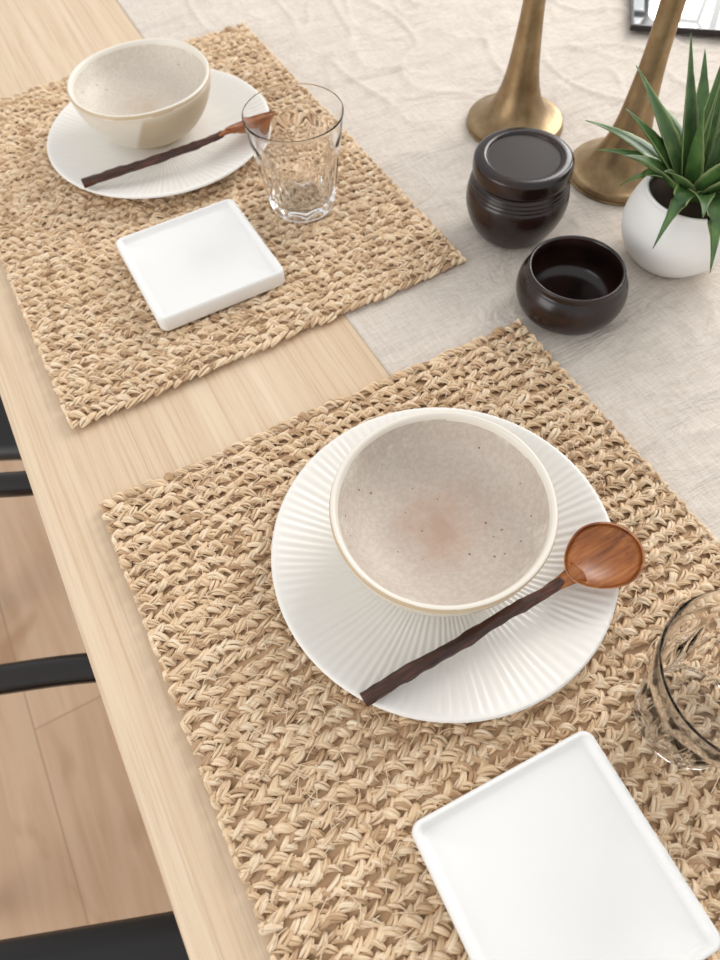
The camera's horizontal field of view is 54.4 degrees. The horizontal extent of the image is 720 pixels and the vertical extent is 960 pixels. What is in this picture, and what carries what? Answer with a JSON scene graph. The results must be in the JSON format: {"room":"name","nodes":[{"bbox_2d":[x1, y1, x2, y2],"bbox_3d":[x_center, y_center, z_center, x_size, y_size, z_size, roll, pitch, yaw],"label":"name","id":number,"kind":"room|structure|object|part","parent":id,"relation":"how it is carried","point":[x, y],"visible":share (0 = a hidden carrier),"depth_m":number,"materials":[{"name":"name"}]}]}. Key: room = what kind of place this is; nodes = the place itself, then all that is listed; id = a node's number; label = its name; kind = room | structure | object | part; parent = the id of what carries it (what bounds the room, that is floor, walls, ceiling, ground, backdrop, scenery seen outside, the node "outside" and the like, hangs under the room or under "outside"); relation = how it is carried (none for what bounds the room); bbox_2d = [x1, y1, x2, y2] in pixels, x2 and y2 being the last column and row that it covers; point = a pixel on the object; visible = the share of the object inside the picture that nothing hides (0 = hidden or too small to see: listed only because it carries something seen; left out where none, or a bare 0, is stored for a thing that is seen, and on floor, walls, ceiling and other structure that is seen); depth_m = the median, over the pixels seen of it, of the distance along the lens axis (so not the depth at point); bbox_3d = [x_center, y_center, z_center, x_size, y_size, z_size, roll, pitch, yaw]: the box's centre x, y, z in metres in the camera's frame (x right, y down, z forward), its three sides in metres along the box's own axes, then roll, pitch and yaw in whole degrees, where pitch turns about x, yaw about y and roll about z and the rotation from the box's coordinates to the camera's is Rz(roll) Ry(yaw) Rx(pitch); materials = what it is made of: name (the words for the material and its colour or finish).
{"room":"dining room","nodes":[
{"label":"dining room","id":0,"kind":"room"},
{"bbox_2d":[0,460,172,939],"bbox_3d":[0.240,0.022,1.337,7.000,0.001,7.000,-25,61,-13],"label":"floor","id":1,"kind":"structure","parent":0,"point":[76,850],"depth_m":1.09,"materials":[{"name":"brown wood"}]},
{"bbox_2d":[0,396,33,497],"bbox_3d":[-0.426,-0.121,1.048,0.600,0.692,0.688,-2,59,1],"label":"armchair","id":2,"kind":"object","parent":1,"relation":"on","point":[16,483],"visible":0.02,"depth_m":0.62,"materials":[{"name":"black leather"}]},
{"bbox_3d":[-0.357,-0.175,0.962,0.440,0.031,0.340,-2,59,1],"label":"seat","id":3,"kind":"part","parent":2,"relation":"part of","materials":[{"name":"black leather"}]},
{"bbox_2d":[0,653,188,959],"bbox_3d":[-0.268,0.593,0.607,0.600,0.692,0.688,-8,59,-3],"label":"armchair","id":4,"kind":"object","parent":1,"relation":"on","point":[158,936],"visible":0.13,"depth_m":0.59,"materials":[{"name":"black leather"}]},
{"bbox_3d":[-0.199,0.531,0.526,0.440,0.031,0.340,-8,59,-3],"label":"seat","id":5,"kind":"part","parent":4,"relation":"part of","materials":[{"name":"black leather"}]},
{"bbox_2d":[0,0,393,959],"bbox_3d":[0.225,-0.074,0.957,1.076,0.750,2.700,-25,61,-13],"label":"dining table","id":6,"kind":"object","parent":1,"relation":"on","point":[70,472],"visible":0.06,"depth_m":0.50,"materials":[{"name":"brown wood"}]},
{"bbox_2d":[0,22,466,429],"bbox_3d":[-0.170,-0.276,0.649,0.342,0.008,0.459,-26,61,-13],"label":"placemat","id":7,"kind":"object","parent":6,"relation":"on","point":[106,351],"visible":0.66,"depth_m":0.59,"materials":[{"name":"beige wicker"}]},
{"bbox_2d":[47,69,257,198],"bbox_3d":[-0.191,-0.332,0.670,0.210,0.015,0.210,15,60,11],"label":"dinner plate","id":8,"kind":"object","parent":7,"relation":"on","point":[76,151],"visible":0.56,"depth_m":0.66,"materials":[{"name":"white ceramic"}]},
{"bbox_2d":[67,38,210,148],"bbox_3d":[-0.199,-0.350,0.653,0.128,0.054,0.129,28,63,17],"label":"ceramic bowl","id":9,"kind":"object","parent":8,"relation":"on","point":[152,93],"visible":1,"depth_m":0.66,"materials":[{"name":"ceramic"}]},
{"bbox_2d":[81,121,245,187],"bbox_3d":[-0.157,-0.295,0.625,0.186,0.021,0.038,-31,62,-16],"label":"wooden spoon","id":10,"kind":"object","parent":8,"relation":"on","point":[238,127],"visible":0.73,"depth_m":0.62,"materials":[{"name":"brown wood"}]},
{"bbox_2d":[225,121,245,132],"bbox_3d":[-0.100,-0.326,0.645,0.050,0.009,0.042,-25,35,-13],"label":"spoon bowl","id":11,"kind":"object","parent":10,"relation":"on","point":[238,127],"depth_m":0.64,"materials":[{"name":"brown wood"}]},
{"bbox_2d":[116,199,284,330],"bbox_3d":[-0.132,-0.179,0.575,0.108,0.015,0.108,-26,61,-13],"label":"ceramic dish","id":12,"kind":"object","parent":7,"relation":"on","point":[197,264],"visible":1,"depth_m":0.57,"materials":[{"name":"white ceramic"}]},
{"bbox_2d":[242,83,343,222],"bbox_3d":[-0.052,-0.267,0.585,0.080,0.084,0.080,-24,61,-12],"label":"glass tumbler","id":13,"kind":"object","parent":7,"relation":"on","point":[294,130],"visible":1,"depth_m":0.57,"materials":[{"name":"clear glass"}]},
{"bbox_2d":[99,318,719,959],"bbox_3d":[0.080,0.116,0.401,0.342,0.008,0.459,-25,61,-13],"label":"placemat","id":14,"kind":"object","parent":6,"relation":"on","point":[321,792],"visible":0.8,"depth_m":0.40,"materials":[{"name":"beige wicker"}]},
{"bbox_2d":[271,407,618,722],"bbox_3d":[0.051,0.043,0.433,0.210,0.015,0.210,-41,66,-20],"label":"dinner plate","id":15,"kind":"object","parent":14,"relation":"on","point":[354,636],"visible":0.49,"depth_m":0.41,"materials":[{"name":"white ceramic"}]},
{"bbox_2d":[329,411,557,616],"bbox_3d":[0.047,0.026,0.415,0.128,0.054,0.129,28,63,17],"label":"ceramic bowl","id":16,"kind":"object","parent":15,"relation":"on","point":[436,513],"visible":1,"depth_m":0.41,"materials":[{"name":"ceramic"}]},
{"bbox_2d":[360,522,644,706],"bbox_3d":[0.083,0.076,0.396,0.186,0.011,0.042,-27,61,-14],"label":"wooden spoon","id":17,"kind":"object","parent":15,"relation":"on","point":[600,555],"visible":1,"depth_m":0.40,"materials":[{"name":"brown wood"}]},
{"bbox_3d":[0.059,0.088,0.390,0.133,0.010,0.010,-27,61,-14],"label":"handle","id":18,"kind":"part","parent":17,"relation":"part of","materials":[{"name":"brown wood"}]},
{"bbox_2d":[564,522,644,588],"bbox_3d":[0.142,0.047,0.412,0.050,0.009,0.042,-27,61,-14],"label":"spoon bowl","id":19,"kind":"object","parent":17,"relation":"on","point":[600,555],"depth_m":0.41,"materials":[{"name":"brown wood"}]},
{"bbox_2d":[412,731,719,959],"bbox_3d":[0.096,0.195,0.339,0.108,0.015,0.108,-23,61,-12],"label":"ceramic dish","id":20,"kind":"object","parent":14,"relation":"on","point":[552,857],"visible":1,"depth_m":0.34,"materials":[{"name":"white ceramic"}]},
{"bbox_2d":[634,590,719,769],"bbox_3d":[0.177,0.108,0.348,0.080,0.084,0.080,3,59,4],"label":"glass tumbler","id":21,"kind":"object","parent":14,"relation":"on","point":[677,701],"visible":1,"depth_m":0.36,"materials":[{"name":"clear glass"}]},
{"bbox_2d":[117,0,719,540],"bbox_3d":[0.215,-0.273,0.634,0.551,0.007,2.660,-25,61,-13],"label":"table runner","id":22,"kind":"object","parent":6,"relation":"on","point":[407,76],"visible":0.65,"depth_m":0.67,"materials":[{"name":"white fabric"}]},
{"bbox_2d":[466,0,562,142],"bbox_3d":[0.147,-0.411,0.582,0.094,0.242,0.094,-19,60,-9],"label":"brass candlestick","id":23,"kind":"object","parent":22,"relation":"on","point":[518,101],"visible":0.91,"depth_m":0.65,"materials":[{"name":"gold metal"}]},
{"bbox_2d":[466,127,574,248],"bbox_3d":[0.130,-0.236,0.576,0.084,0.070,0.084,-25,61,-13],"label":"ceramic jar","id":24,"kind":"object","parent":22,"relation":"on","point":[518,189],"visible":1,"depth_m":0.55,"materials":[{"name":"brown ceramic"}]},
{"bbox_3d":[0.129,-0.250,0.552,0.079,0.015,0.079,-25,61,-13],"label":"jar lid","id":25,"kind":"part","parent":24,"relation":"part of","materials":[{"name":"brown ceramic"}]},
{"bbox_2d":[516,235,628,335],"bbox_3d":[0.162,-0.148,0.538,0.084,0.041,0.084,-25,61,-13],"label":"ceramic bowl","id":26,"kind":"object","parent":22,"relation":"on","point":[572,285],"visible":1,"depth_m":0.54,"materials":[{"name":"brown ceramic"}]},
{"bbox_2d":[570,0,686,205],"bbox_3d":[0.233,-0.344,0.538,0.094,0.242,0.094,-32,63,-16],"label":"brass candlestick","id":27,"kind":"object","parent":22,"relation":"on","point":[599,175],"visible":0.61,"depth_m":0.60,"materials":[{"name":"gold metal"}]},
{"bbox_2d":[585,35,719,277],"bbox_3d":[0.260,-0.236,0.516,0.133,0.165,0.165,-25,61,-13],"label":"potted succulent","id":28,"kind":"object","parent":22,"relation":"on","point":[670,223],"visible":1,"depth_m":0.52,"materials":[{"name":"green plant"}]},
{"bbox_2d":[621,176,719,277],"bbox_3d":[0.255,-0.204,0.557,0.090,0.063,0.090,-25,61,-13],"label":"pot","id":29,"kind":"object","parent":28,"relation":"attached to","point":[684,239],"depth_m":0.53,"materials":[{"name":"white ceramic"}]},
{"bbox_2d":[629,0,719,35],"bbox_3d":[0.440,-0.548,0.787,0.266,0.006,0.186,8,59,7],"label":"mirrored tray","id":30,"kind":"object","parent":6,"relation":"on","point":[699,17],"visible":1,"depth_m":0.76,"materials":[{"name":"metal"}]}
]}

